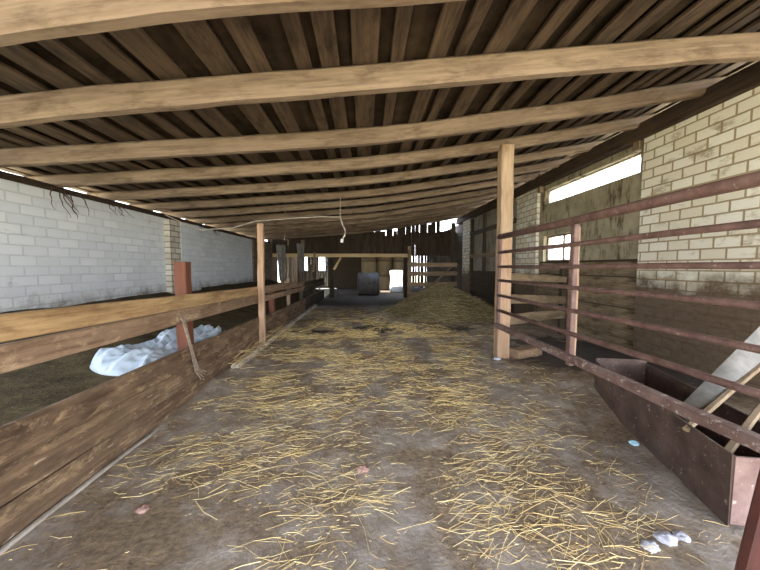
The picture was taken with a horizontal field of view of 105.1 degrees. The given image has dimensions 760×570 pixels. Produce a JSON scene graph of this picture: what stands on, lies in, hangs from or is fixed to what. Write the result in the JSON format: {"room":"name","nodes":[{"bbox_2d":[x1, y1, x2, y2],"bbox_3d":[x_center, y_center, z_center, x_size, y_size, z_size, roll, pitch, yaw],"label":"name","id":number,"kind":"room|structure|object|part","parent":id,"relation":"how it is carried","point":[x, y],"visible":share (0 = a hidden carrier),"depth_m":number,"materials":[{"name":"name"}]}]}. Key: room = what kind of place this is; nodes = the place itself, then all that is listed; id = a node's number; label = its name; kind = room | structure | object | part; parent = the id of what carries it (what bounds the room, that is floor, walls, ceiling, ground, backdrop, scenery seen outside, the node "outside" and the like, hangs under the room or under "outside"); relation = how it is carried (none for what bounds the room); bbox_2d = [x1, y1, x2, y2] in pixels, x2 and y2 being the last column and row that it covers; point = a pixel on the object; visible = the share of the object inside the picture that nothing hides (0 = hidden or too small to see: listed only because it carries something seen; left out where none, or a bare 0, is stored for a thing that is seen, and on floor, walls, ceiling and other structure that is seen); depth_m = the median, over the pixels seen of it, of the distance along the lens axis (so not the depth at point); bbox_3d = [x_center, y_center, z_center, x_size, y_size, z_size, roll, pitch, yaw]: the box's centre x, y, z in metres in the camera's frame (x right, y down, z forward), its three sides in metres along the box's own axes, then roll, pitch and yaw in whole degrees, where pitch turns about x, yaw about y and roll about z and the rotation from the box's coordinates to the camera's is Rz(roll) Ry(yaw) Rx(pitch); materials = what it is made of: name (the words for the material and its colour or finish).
{"room":"farm building","nodes":[
{"label":"farm building","id":0,"kind":"room"},
{"bbox_2d":[0,178,252,312],"bbox_3d":[-5.143,-0.223,7.496,0.300,2.720,8.900,0,4,-3],"label":"wall","id":1,"kind":"structure","parent":0,"point":[50,258],"depth_m":4.73,"materials":[{"name":"brick"}]},
{"bbox_2d":[50,187,88,217],"bbox_3d":[-4.808,-1.245,4.537,0.050,0.406,0.610,0,4,-3],"label":"root tangle","id":2,"kind":"object","parent":1,"relation":"attached to","point":[64,193],"visible":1,"depth_m":4.47,"materials":[{"name":"brown plant"}]},
{"bbox_2d":[105,201,133,217],"bbox_3d":[-4.851,-1.397,5.448,0.056,0.219,0.597,0,4,-3],"label":"root tangle","id":3,"kind":"object","parent":1,"relation":"attached to","point":[121,213],"visible":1,"depth_m":5.40,"materials":[{"name":"brown plant"}]},
{"bbox_2d":[0,171,270,242],"bbox_3d":[-5.004,-1.520,5.717,0.218,0.126,17.102,0,4,-3],"label":"trim","id":4,"kind":"structure","parent":1,"relation":"on","point":[3,175],"depth_m":4.95,"materials":[{"name":"brown wood"}]},
{"bbox_2d":[163,219,200,293],"bbox_3d":[-4.939,-0.203,7.327,0.190,2.700,1.180,0,4,-3],"label":"wall","id":5,"kind":"structure","parent":0,"point":[189,236],"depth_m":7.09,"materials":[{"name":"brick"}]},
{"bbox_2d":[252,239,272,281],"bbox_3d":[-5.404,-0.582,13.128,0.360,2.740,2.400,0,4,-3],"label":"wall","id":6,"kind":"structure","parent":0,"point":[268,271],"depth_m":13.31,"materials":[{"name":"brown brick"}]},
{"bbox_2d":[267,240,297,282],"bbox_3d":[-5.661,-1.124,17.519,0.030,3.120,6.447,0,4,-3],"label":"wall","id":7,"kind":"structure","parent":0,"point":[291,262],"depth_m":18.28,"materials":[{"name":"brown wood"}]},
{"bbox_2d":[278,273,417,297],"bbox_3d":[-0.515,0.940,10.064,120.000,0.001,140.000,0,4,-3],"label":"ground","id":8,"kind":"structure","parent":0,"point":[326,290],"depth_m":20.21,"materials":[{"name":"white"}]},
{"bbox_2d":[0,280,320,425],"bbox_3d":[-3.624,0.475,5.561,2.630,0.533,16.400,0,4,-3],"label":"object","id":9,"kind":"structure","parent":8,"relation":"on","point":[24,391],"depth_m":2.73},
{"bbox_2d":[90,324,223,375],"bbox_3d":[-2.591,0.710,3.592,0.741,0.324,1.664,0,4,-3],"label":"plastic sheet","id":10,"kind":"object","parent":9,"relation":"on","point":[122,359],"visible":0.59,"depth_m":3.02,"materials":[{"name":"white plastic"}]},
{"bbox_2d":[312,252,315,271],"bbox_3d":[-3.197,-0.460,13.913,0.268,2.207,0.083,-3,5,-43],"label":"leaning stick","id":11,"kind":"object","parent":8,"relation":"on","point":[314,252],"visible":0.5,"depth_m":13.89,"materials":[{"name":"brown wood"}]},
{"bbox_2d":[315,259,319,288],"bbox_3d":[-2.976,-0.317,14.033,0.314,1.910,0.074,2,4,28],"label":"leaning stick","id":12,"kind":"object","parent":8,"relation":"on","point":[315,259],"visible":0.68,"depth_m":14.01,"materials":[{"name":"brown wood"}]},
{"bbox_2d":[298,244,427,287],"bbox_3d":[-1.268,-1.429,20.914,9.626,3.310,0.030,0,4,-3],"label":"wall","id":13,"kind":"structure","parent":0,"point":[347,270],"depth_m":20.86,"materials":[{"name":"brown wood"}]},
{"bbox_2d":[0,287,759,569],"bbox_3d":[0.936,0.797,9.879,6.880,0.220,24.500,0,4,-3],"label":"floor","id":14,"kind":"structure","parent":0,"point":[162,537],"depth_m":2.06,"materials":[{"name":"concrete"}]},
{"bbox_2d":[0,428,158,555],"bbox_3d":[-2.026,1.368,2.087,0.042,0.032,6.601,0,4,-3],"label":"trim","id":15,"kind":"structure","parent":14,"relation":"on","point":[61,503],"depth_m":1.87,"materials":[{"name":"concrete"}]},
{"bbox_2d":[134,504,149,513],"bbox_3d":[-1.466,1.379,1.794,0.086,0.029,0.066,0,4,-3],"label":"chip","id":16,"kind":"object","parent":14,"relation":"on","point":[142,508],"visible":1,"depth_m":1.78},
{"bbox_2d":[0,223,323,546],"bbox_3d":[-2.316,-0.024,6.299,0.321,2.290,15.203,0,4,-3],"label":"fence","id":17,"kind":"object","parent":14,"relation":"on","point":[46,453],"visible":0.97,"depth_m":2.19,"materials":[{"name":"brown wood"}]},
{"bbox_3d":[-2.090,0.382,2.033,0.057,0.309,6.624,0,4,-3],"label":"rail","id":18,"kind":"part","parent":17,"relation":"part of","materials":[{"name":"brown wood"}]},
{"bbox_3d":[-2.086,0.225,2.023,0.057,0.315,6.623,0,4,-3],"label":"rail","id":19,"kind":"part","parent":17,"relation":"part of","materials":[{"name":"brown wood"}]},
{"bbox_3d":[-2.254,0.513,3.367,0.140,1.563,0.126,0,4,-3],"label":"post","id":20,"kind":"part","parent":17,"relation":"part of","materials":[{"name":"brown wood"}]},
{"bbox_2d":[178,315,206,379],"bbox_3d":[-2.088,0.710,3.272,0.048,0.809,0.414,0,4,5],"label":"twine","id":21,"kind":"object","parent":17,"relation":"hanging from","point":[197,369],"visible":1,"depth_m":3.23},
{"bbox_3d":[-2.171,0.032,5.327,0.130,2.281,0.083,0,4,-3],"label":"post","id":22,"kind":"part","parent":17,"relation":"part of","materials":[{"name":"brown wood"}]},
{"bbox_3d":[-2.417,0.573,6.532,0.127,1.056,0.131,0,4,-3],"label":"post","id":23,"kind":"part","parent":17,"relation":"part of","materials":[{"name":"red wood"}]},
{"bbox_3d":[-2.376,0.201,7.394,0.056,0.208,4.242,0,4,-3],"label":"rail","id":24,"kind":"part","parent":17,"relation":"part of","materials":[{"name":"brown wood"}]},
{"bbox_3d":[-2.373,0.028,7.383,0.056,0.255,4.244,0,4,-3],"label":"rail","id":25,"kind":"part","parent":17,"relation":"part of","materials":[{"name":"brown wood"}]},
{"bbox_3d":[-2.488,0.411,7.923,0.096,1.202,0.098,0,4,-3],"label":"post","id":26,"kind":"part","parent":17,"relation":"part of","materials":[{"name":"brown wood"}]},
{"bbox_3d":[-2.570,0.238,9.513,0.127,1.353,0.127,0,4,-3],"label":"post","id":27,"kind":"part","parent":17,"relation":"part of","materials":[{"name":"brown wood"}]},
{"bbox_3d":[-2.592,0.030,11.656,0.056,0.178,4.502,0,4,-3],"label":"rail","id":28,"kind":"part","parent":17,"relation":"part of","materials":[{"name":"brown wood"}]},
{"bbox_3d":[-2.593,-0.137,11.646,0.056,0.211,4.502,0,4,-3],"label":"rail","id":29,"kind":"part","parent":17,"relation":"part of","materials":[{"name":"brown wood"}]},
{"bbox_3d":[-2.695,0.116,11.907,0.128,1.304,0.129,0,4,-3],"label":"post","id":30,"kind":"part","parent":17,"relation":"part of","materials":[{"name":"brown wood"}]},
{"bbox_2d":[231,304,316,367],"bbox_3d":[-2.262,1.004,7.571,0.146,0.197,6.805,0,4,-3],"label":"trim","id":31,"kind":"structure","parent":14,"relation":"attached to","point":[314,306],"depth_m":5.47,"materials":[{"name":"concrete"}]},
{"bbox_2d":[272,234,407,297],"bbox_3d":[-1.882,-0.926,14.168,6.503,3.102,0.259,0,4,-3],"label":"frame","id":32,"kind":"object","parent":14,"relation":"on","point":[331,255],"visible":0.84,"depth_m":14.10,"materials":[{"name":"brown wood"}]},
{"bbox_3d":[-3.733,-0.772,14.107,0.165,2.802,0.166,0,4,-3],"label":"post","id":33,"kind":"part","parent":32,"relation":"part of","materials":[{"name":"brown wood"}]},
{"bbox_3d":[-2.355,-0.751,14.180,0.227,2.752,0.208,0,4,-3],"label":"post","id":34,"kind":"part","parent":32,"relation":"part of","materials":[{"name":"brown wood"}]},
{"bbox_3d":[1.261,-0.938,14.352,0.206,3.101,0.206,0,4,-3],"label":"post","id":35,"kind":"part","parent":32,"relation":"part of","materials":[{"name":"brown wood"}]},
{"bbox_2d":[356,465,368,473],"bbox_3d":[-0.127,1.348,2.143,0.094,0.038,0.080,0,4,-3],"label":"chip","id":36,"kind":"object","parent":14,"relation":"on","point":[361,468],"visible":0.97,"depth_m":2.13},
{"bbox_2d":[1,309,728,569],"bbox_3d":[0.524,1.015,5.560,5.748,0.310,9.152,0,4,-3],"label":"straw","id":37,"kind":"object","parent":14,"relation":"on","point":[365,334],"visible":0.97,"depth_m":2.52,"materials":[{"name":"yellow plant"}]},
{"bbox_2d":[357,273,379,294],"bbox_3d":[-0.622,-0.051,15.585,1.160,1.226,1.232,0,4,-3],"label":"bale","id":38,"kind":"object","parent":14,"relation":"on","point":[367,283],"visible":0.96,"depth_m":15.06},
{"bbox_2d":[379,275,389,289],"bbox_3d":[0.315,-0.171,19.367,1.030,0.950,1.026,0,4,-3],"label":"bale","id":39,"kind":"object","parent":14,"relation":"on","point":[384,279],"visible":0.64,"depth_m":18.90,"materials":[{"name":"beige plant"}]},
{"bbox_2d":[377,261,391,274],"bbox_3d":[0.315,-1.119,19.309,1.030,0.950,1.026,0,4,-3],"label":"bale","id":40,"kind":"object","parent":39,"relation":"on","point":[383,267],"visible":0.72,"depth_m":18.85,"materials":[{"name":"beige plant"}]},
{"bbox_2d":[377,257,391,260],"bbox_3d":[0.315,-2.067,19.250,1.030,0.950,1.026,0,4,-3],"label":"bale","id":41,"kind":"object","parent":40,"relation":"on","point":[378,258],"visible":0.38,"depth_m":18.84,"materials":[{"name":"beige plant"}]},
{"bbox_2d":[390,270,402,291],"bbox_3d":[0.969,-0.224,17.390,0.771,1.300,0.721,0,4,-3],"label":"doorway","id":42,"kind":"structure","parent":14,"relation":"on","point":[396,276],"depth_m":17.06,"materials":[{"name":"white"}]},
{"bbox_2d":[407,223,456,297],"bbox_3d":[2.139,-0.886,11.906,2.064,3.302,0.293,0,4,-3],"label":"barrier","id":43,"kind":"object","parent":14,"relation":"on","point":[452,265],"visible":0.8,"depth_m":11.90,"materials":[{"name":"brown wood"}]},
{"bbox_3d":[1.205,-0.414,11.953,0.151,2.352,0.144,0,4,-3],"label":"post","id":44,"kind":"part","parent":43,"relation":"part of","materials":[{"name":"brown wood"}]},
{"bbox_3d":[3.006,-0.893,12.017,0.157,3.301,0.160,0,4,-3],"label":"post","id":45,"kind":"part","parent":43,"relation":"part of","materials":[{"name":"brown wood"}]},
{"bbox_2d":[383,282,494,327],"bbox_3d":[1.997,0.442,9.360,4.147,1.061,4.600,0,4,-3],"label":"heap","id":46,"kind":"object","parent":14,"relation":"on","point":[441,302],"visible":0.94,"depth_m":8.56,"materials":[{"name":"plant"}]},
{"bbox_2d":[493,144,513,357],"bbox_3d":[2.021,-0.509,4.756,0.213,3.433,0.184,0,4,-3],"label":"post","id":47,"kind":"object","parent":14,"relation":"on","point":[505,169],"visible":0.93,"depth_m":4.67,"materials":[{"name":"brown wood"}]},
{"bbox_3d":[2.022,0.240,4.793,0.213,1.933,0.166,0,4,-3],"label":"post","id":48,"kind":"part","parent":47,"relation":"part of","materials":[{"name":"brown wood"}]},
{"bbox_3d":[2.021,-1.468,4.699,0.209,1.512,0.180,0,4,-3],"label":"post","id":49,"kind":"part","parent":47,"relation":"part of","materials":[{"name":"brown wood"}]},
{"bbox_2d":[494,171,759,452],"bbox_3d":[2.071,0.086,2.666,0.200,1.601,4.150,0,4,-3],"label":"metal railing","id":50,"kind":"object","parent":47,"relation":"attached to","point":[750,439],"visible":1,"depth_m":2.21,"materials":[{"name":"brown metal"}]},
{"bbox_3d":[2.106,0.115,3.164,0.080,1.481,0.054,0,4,-3],"label":"backing post","id":51,"kind":"part","parent":50,"relation":"part of","materials":[{"name":"brown wood"}]},
{"bbox_3d":[2.016,0.791,2.721,0.092,0.091,4.121,0,4,-3],"label":"rail","id":52,"kind":"part","parent":50,"relation":"part of","materials":[{"name":"metal"}]},
{"bbox_3d":[2.025,0.533,2.706,0.050,0.055,4.120,0,4,-3],"label":"rail","id":53,"kind":"part","parent":50,"relation":"part of","materials":[{"name":"red metal"}]},
{"bbox_3d":[2.025,0.049,2.676,0.046,0.051,4.120,0,4,-3],"label":"rail","id":54,"kind":"part","parent":50,"relation":"part of","materials":[{"name":"red metal"}]},
{"bbox_3d":[2.025,-0.170,2.662,0.046,0.051,4.120,0,4,-3],"label":"rail","id":55,"kind":"part","parent":50,"relation":"part of","materials":[{"name":"red metal"}]},
{"bbox_3d":[2.025,-0.400,2.648,0.050,0.055,4.120,0,4,-3],"label":"rail","id":56,"kind":"part","parent":50,"relation":"part of","materials":[{"name":"red metal"}]},
{"bbox_3d":[2.025,-0.644,2.633,0.085,0.088,4.120,0,4,-3],"label":"rail","id":57,"kind":"part","parent":50,"relation":"part of","materials":[{"name":"red metal"}]},
{"bbox_3d":[2.025,0.289,2.691,0.046,0.051,4.120,0,4,-3],"label":"rail","id":58,"kind":"part","parent":50,"relation":"part of","materials":[{"name":"red metal"}]},
{"bbox_2d":[509,345,541,358],"bbox_3d":[2.450,1.124,4.893,0.553,0.157,0.205,-2,4,-24],"label":"wood block","id":59,"kind":"object","parent":14,"relation":"on","point":[520,352],"visible":0.9,"depth_m":4.81,"materials":[{"name":"brown wood"}]},
{"bbox_2d":[510,269,566,333],"bbox_3d":[3.148,0.417,5.726,2.569,1.462,0.162,-3,5,-40],"label":"fence","id":60,"kind":"object","parent":14,"relation":"on","point":[560,300],"visible":0.75,"depth_m":5.78,"materials":[{"name":"brown wood"}]},
{"bbox_3d":[4.072,0.369,6.505,0.115,1.462,0.114,0,4,-3],"label":"post","id":61,"kind":"part","parent":60,"relation":"part of","materials":[{"name":"brown wood"}]},
{"bbox_2d":[628,440,639,445],"bbox_3d":[2.151,1.331,2.461,0.079,0.031,0.068,-2,4,-35],"label":"scrap","id":62,"kind":"object","parent":14,"relation":"on","point":[632,442],"visible":1,"depth_m":2.45,"materials":[{"name":"blue plastic"}]},
{"bbox_2d":[640,539,660,552],"bbox_3d":[1.454,1.401,1.569,0.103,0.030,0.073,0,4,-3],"label":"lump","id":63,"kind":"object","parent":14,"relation":"on","point":[644,542],"visible":0.97,"depth_m":1.56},
{"bbox_2d":[652,529,677,546],"bbox_3d":[1.572,1.388,1.604,0.118,0.035,0.094,-1,4,-21],"label":"lump","id":64,"kind":"object","parent":14,"relation":"on","point":[664,537],"visible":1,"depth_m":1.59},
{"bbox_2d":[594,358,759,526],"bbox_3d":[2.490,1.115,2.460,0.526,0.470,1.788,1,4,15],"label":"trough","id":65,"kind":"object","parent":14,"relation":"on","point":[723,480],"visible":0.73,"depth_m":2.12,"materials":[{"name":"brown metal"}]},
{"bbox_3d":[2.708,1.054,3.285,0.510,0.450,0.017,1,4,8],"label":"panel","id":66,"kind":"part","parent":65,"relation":"part of","materials":[{"name":"brown metal"}]},
{"bbox_3d":[2.742,1.137,2.424,0.019,0.430,1.711,1,4,15],"label":"panel","id":67,"kind":"part","parent":65,"relation":"part of","materials":[{"name":"brown metal"}]},
{"bbox_2d":[674,327,759,452],"bbox_3d":[2.893,0.576,2.320,1.806,0.948,0.345,-2,4,-26],"label":"rack","id":68,"kind":"object","parent":65,"relation":"in","point":[740,366],"visible":0.73,"depth_m":2.24,"materials":[{"name":"metal"}]},
{"bbox_3d":[2.273,1.179,1.635,0.510,0.405,0.018,1,4,8],"label":"panel","id":69,"kind":"part","parent":65,"relation":"part of","materials":[{"name":"metal"}]},
{"bbox_2d":[672,530,690,542],"bbox_3d":[1.673,1.392,1.620,0.088,0.027,0.074,0,4,-3],"label":"lump","id":70,"kind":"object","parent":14,"relation":"on","point":[680,535],"visible":1,"depth_m":1.61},
{"bbox_2d":[734,469,759,569],"bbox_3d":[1.817,0.404,1.242,0.506,2.066,0.054,0,4,-3],"label":"stake","id":71,"kind":"object","parent":14,"relation":"on","point":[748,558],"visible":1,"depth_m":1.27,"materials":[{"name":"red paint"}]},
{"bbox_3d":[1.353,-0.174,19.422,1.030,0.950,1.027,0,4,-3],"label":"bale","id":72,"kind":"object","parent":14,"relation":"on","visible":0},
{"bbox_2d":[393,261,402,270],"bbox_3d":[1.353,-1.123,19.363,1.030,0.950,1.027,0,4,-3],"label":"bale","id":73,"kind":"object","parent":72,"relation":"on","point":[397,265],"visible":0.27,"depth_m":18.88,"materials":[{"name":"beige plant"}]},
{"bbox_2d":[393,257,402,260],"bbox_3d":[1.353,-2.071,19.304,1.030,0.950,1.027,0,4,-3],"label":"bale","id":74,"kind":"object","parent":73,"relation":"on","point":[394,258],"visible":0.18,"depth_m":18.86,"materials":[{"name":"beige plant"}]},
{"bbox_3d":[-0.724,-0.168,19.314,1.029,0.950,1.025,0,4,-3],"label":"bale","id":75,"kind":"object","parent":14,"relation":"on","visible":0},
{"bbox_2d":[361,261,376,272],"bbox_3d":[-0.724,-1.116,19.255,1.029,0.950,1.025,0,4,-3],"label":"bale","id":76,"kind":"object","parent":75,"relation":"on","point":[366,266],"visible":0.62,"depth_m":18.81,"materials":[{"name":"beige plant"}]},
{"bbox_2d":[361,257,376,260],"bbox_3d":[-0.724,-2.064,19.197,1.029,0.950,1.025,0,4,-3],"label":"bale","id":77,"kind":"object","parent":76,"relation":"on","point":[362,258],"visible":0.33,"depth_m":18.79,"materials":[{"name":"beige plant"}]},
{"bbox_2d":[0,0,759,226],"bbox_3d":[-0.249,-2.380,5.659,10.400,1.345,17.400,0,4,-3],"label":"ceiling","id":78,"kind":"structure","parent":0,"point":[361,36],"depth_m":2.62,"materials":[{"name":"brown wood"}]},
{"bbox_2d":[0,0,463,46],"bbox_3d":[-0.213,-1.870,1.709,9.876,1.557,0.152,0,4,-3],"label":"rafter","id":79,"kind":"object","parent":78,"relation":"attached to","point":[21,21],"visible":1,"depth_m":1.63,"materials":[{"name":"brown wood"}]},
{"bbox_2d":[24,113,657,187],"bbox_3d":[-0.363,-2.127,4.585,9.871,1.338,0.148,0,4,-3],"label":"rafter","id":80,"kind":"object","parent":78,"relation":"attached to","point":[595,129],"visible":0.91,"depth_m":4.53,"materials":[{"name":"brown wood"}]},
{"bbox_2d":[86,139,607,200],"bbox_3d":[-0.414,-2.203,5.558,9.868,1.313,0.145,0,4,-3],"label":"rafter","id":81,"kind":"object","parent":78,"relation":"attached to","point":[584,147],"visible":0.94,"depth_m":5.50,"materials":[{"name":"brown wood"}]},
{"bbox_2d":[204,193,496,227],"bbox_3d":[-0.615,-2.439,9.447,9.870,1.321,0.151,0,4,-3],"label":"rafter","id":82,"kind":"object","parent":78,"relation":"attached to","point":[489,196],"visible":0.84,"depth_m":9.41,"materials":[{"name":"brown wood"}]},
{"bbox_2d":[129,158,571,210],"bbox_3d":[-0.463,-2.258,6.509,9.867,1.318,0.144,0,4,-3],"label":"rafter","id":83,"kind":"object","parent":78,"relation":"attached to","point":[175,205],"visible":0.9,"depth_m":6.45,"materials":[{"name":"brown wood"}]},
{"bbox_2d":[165,198,345,242],"bbox_3d":[-2.694,-1.441,6.341,3.889,1.028,0.157,0,4,-3],"label":"cable","id":84,"kind":"object","parent":83,"relation":"hanging from","point":[341,241],"visible":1,"depth_m":6.31,"materials":[{"name":"grey plastic"}]},
{"bbox_2d":[163,171,546,217],"bbox_3d":[-0.513,-2.312,7.455,9.870,1.322,0.157,0,4,-3],"label":"rafter","id":85,"kind":"object","parent":78,"relation":"attached to","point":[492,183],"visible":0.93,"depth_m":7.38,"materials":[{"name":"brown wood"}]},
{"bbox_2d":[185,182,525,223],"bbox_3d":[-0.563,-2.381,8.451,9.868,1.321,0.150,0,4,-3],"label":"rafter","id":86,"kind":"object","parent":78,"relation":"attached to","point":[255,217],"visible":0.88,"depth_m":8.40,"materials":[{"name":"brown wood"}]},
{"bbox_2d":[245,211,469,237],"bbox_3d":[-0.770,-2.626,12.439,9.868,1.316,0.149,0,4,-3],"label":"rafter","id":87,"kind":"object","parent":78,"relation":"attached to","point":[465,212],"visible":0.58,"depth_m":12.40,"materials":[{"name":"brown wood"}]},
{"bbox_2d":[235,205,481,234],"bbox_3d":[-0.718,-2.561,11.441,9.868,1.314,0.149,0,4,-3],"label":"rafter","id":88,"kind":"object","parent":78,"relation":"attached to","point":[474,207],"visible":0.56,"depth_m":11.40,"materials":[{"name":"brown wood"}]},
{"bbox_2d":[223,198,495,231],"bbox_3d":[-0.665,-2.503,10.445,9.870,1.319,0.150,0,4,-3],"label":"rafter","id":89,"kind":"object","parent":78,"relation":"attached to","point":[484,202],"visible":0.74,"depth_m":10.40,"materials":[{"name":"brown wood"}]},
{"bbox_2d":[264,215,462,239],"bbox_3d":[-0.821,-2.689,13.436,9.870,1.322,0.150,0,4,-3],"label":"rafter","id":90,"kind":"object","parent":78,"relation":"attached to","point":[459,216],"visible":0.65,"depth_m":13.39,"materials":[{"name":"brown wood"}]},
{"bbox_2d":[0,76,728,167],"bbox_3d":[-0.315,-2.063,3.663,9.875,1.362,0.152,0,4,-3],"label":"rafter","id":91,"kind":"object","parent":78,"relation":"attached to","point":[488,121],"visible":0.98,"depth_m":3.62,"materials":[{"name":"brown wood"}]},
{"bbox_2d":[0,32,759,128],"bbox_3d":[-0.258,-1.814,2.559,9.877,1.383,0.148,0,4,-3],"label":"rafter","id":92,"kind":"object","parent":78,"relation":"attached to","point":[103,100],"visible":1,"depth_m":2.51,"materials":[{"name":"brown wood"}]},
{"bbox_2d":[333,232,456,243],"bbox_3d":[-1.030,-2.801,17.907,10.200,0.060,7.250,0,4,-3],"label":"wall","id":93,"kind":"structure","parent":0,"point":[427,233],"depth_m":14.48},
{"bbox_2d":[272,222,450,255],"bbox_3d":[-0.794,-2.337,14.331,8.900,1.798,0.031,0,4,-3],"label":"gable boarding","id":94,"kind":"object","parent":93,"relation":"attached to","point":[388,241],"visible":0.66,"depth_m":14.38,"materials":[{"name":"brown wood"}]},
{"bbox_2d":[428,256,433,281],"bbox_3d":[3.679,-1.496,20.463,0.300,3.660,1.800,0,4,-3],"label":"wall","id":95,"kind":"structure","parent":0,"point":[430,258],"depth_m":20.36,"materials":[{"name":"brown wood"}]},
{"bbox_2d":[443,256,444,281],"bbox_3d":[3.861,-1.198,16.945,0.300,2.100,0.270,0,4,-3],"label":"wall","id":96,"kind":"structure","parent":0,"point":[443,256],"depth_m":16.99,"materials":[{"name":"brown wood"}]},
{"bbox_2d":[446,256,448,281],"bbox_3d":[3.896,-1.157,16.267,0.300,2.100,0.270,0,4,-3],"label":"wall","id":97,"kind":"structure","parent":0,"point":[447,257],"depth_m":16.18,"materials":[{"name":"brown wood"}]},
{"bbox_2d":[462,219,470,294],"bbox_3d":[4.022,-1.037,13.035,0.380,3.660,0.900,0,4,-3],"label":"wall","id":98,"kind":"structure","parent":0,"point":[466,274],"depth_m":12.91,"materials":[{"name":"white brick"}]},
{"bbox_2d":[514,188,539,313],"bbox_3d":[4.271,-0.738,8.211,0.380,3.660,1.020,0,4,-3],"label":"wall","id":99,"kind":"structure","parent":0,"point":[528,204],"depth_m":8.06,"materials":[{"name":"white brick"}]},
{"bbox_2d":[448,171,641,349],"bbox_3d":[4.189,-0.874,10.395,0.320,3.660,11.200,0,4,-3],"label":"wall","id":100,"kind":"structure","parent":0,"point":[628,281],"depth_m":5.83,"materials":[{"name":"brown wood"}]},
{"bbox_2d":[470,219,473,271],"bbox_3d":[3.906,-1.665,12.339,0.148,2.202,0.106,0,4,-3],"label":"trim","id":101,"kind":"structure","parent":100,"relation":"attached to","point":[472,220],"depth_m":12.29,"materials":[{"name":"brown wood"}]},
{"bbox_2d":[482,214,486,271],"bbox_3d":[3.973,-1.585,11.041,0.145,2.201,0.103,0,4,-3],"label":"trim","id":102,"kind":"structure","parent":100,"relation":"attached to","point":[484,215],"depth_m":10.99,"materials":[{"name":"brown wood"}]},
{"bbox_2d":[469,251,515,257],"bbox_3d":[3.977,-1.107,10.621,0.108,0.168,3.701,0,4,-3],"label":"trim","id":103,"kind":"structure","parent":100,"relation":"attached to","point":[489,254],"depth_m":10.90,"materials":[{"name":"brown wood"}]},
{"bbox_2d":[470,218,516,234],"bbox_3d":[3.976,-2.057,10.562,0.109,0.149,3.701,0,4,-3],"label":"trim","id":104,"kind":"structure","parent":100,"relation":"attached to","point":[494,226],"depth_m":10.70,"materials":[{"name":"brown wood"}]},
{"bbox_2d":[546,233,569,260],"bbox_3d":[4.350,-0.886,6.867,0.060,0.640,1.250,0,4,-3],"label":"window","id":105,"kind":"structure","parent":100,"relation":"in","point":[565,234],"depth_m":6.99,"materials":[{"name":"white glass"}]},
{"bbox_2d":[548,153,640,203],"bbox_3d":[4.384,-2.138,6.134,0.060,0.350,2.600,0,4,-3],"label":"window","id":106,"kind":"structure","parent":100,"relation":"in","point":[639,154],"depth_m":6.02,"materials":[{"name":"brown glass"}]},
{"bbox_2d":[538,191,555,261],"bbox_3d":[4.343,-1.504,7.555,0.300,1.790,0.200,0,4,-3],"label":"wall","id":107,"kind":"structure","parent":0,"point":[542,240],"depth_m":7.49,"materials":[{"name":"paint"}]},
{"bbox_2d":[544,146,640,190],"bbox_3d":[4.412,-2.379,6.150,0.300,0.130,2.900,0,4,-3],"label":"wall","id":108,"kind":"structure","parent":0,"point":[627,153],"depth_m":5.83,"materials":[{"name":"paint"}]},
{"bbox_2d":[640,150,643,171],"bbox_3d":[4.484,-2.054,4.780,0.300,0.350,0.120,0,4,-3],"label":"wall","id":109,"kind":"structure","parent":0,"point":[642,151],"depth_m":4.82,"materials":[{"name":"paint"}]},
{"bbox_2d":[633,86,759,389],"bbox_3d":[4.527,-0.432,3.267,0.380,3.660,3.100,0,4,-3],"label":"wall","id":110,"kind":"structure","parent":0,"point":[720,142],"depth_m":3.88,"materials":[{"name":"white brick"}]},
{"label":"outside","id":111,"kind":"structure","parent":0,"visible":0},
{"bbox_2d":[276,245,285,279],"bbox_3d":[-4.460,-1.014,13.153,0.450,1.600,0.126,0,4,-3],"label":"tarp","id":112,"kind":"object","parent":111,"point":[281,249],"visible":1,"depth_m":13.15,"materials":[{"name":"grey fabric"}]},
{"bbox_2d":[296,243,304,279],"bbox_3d":[-3.737,-1.097,13.687,0.350,1.700,0.126,0,4,-3],"label":"tarp","id":113,"kind":"object","parent":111,"point":[300,247],"visible":0.83,"depth_m":13.66,"materials":[{"name":"grey fabric"}]},
{"bbox_3d":[4.689,-1.760,0.033,0.380,0.610,3.200,0,4,-3],"label":"wall","id":114,"kind":"structure","parent":0,"visible":0},
{"bbox_2d":[537,173,543,192],"bbox_3d":[4.162,-2.628,7.497,0.140,0.480,0.120,0,4,-3],"label":"trim","id":115,"kind":"structure","parent":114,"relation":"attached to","point":[541,188],"depth_m":7.45,"materials":[{"name":"brown wood"}]},
{"bbox_2d":[456,61,759,224],"bbox_3d":[4.274,-2.571,5.931,0.273,0.295,16.701,0,4,-3],"label":"roof beam","id":116,"kind":"structure","parent":114,"relation":"on","point":[746,79],"depth_m":4.57,"materials":[{"name":"brown wood"}]},
{"bbox_2d":[633,140,643,151],"bbox_3d":[4.301,-2.461,4.805,0.140,0.480,0.120,0,4,-3],"label":"trim","id":117,"kind":"structure","parent":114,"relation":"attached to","point":[638,146],"depth_m":4.77,"materials":[{"name":"brown wood"}]}
]}

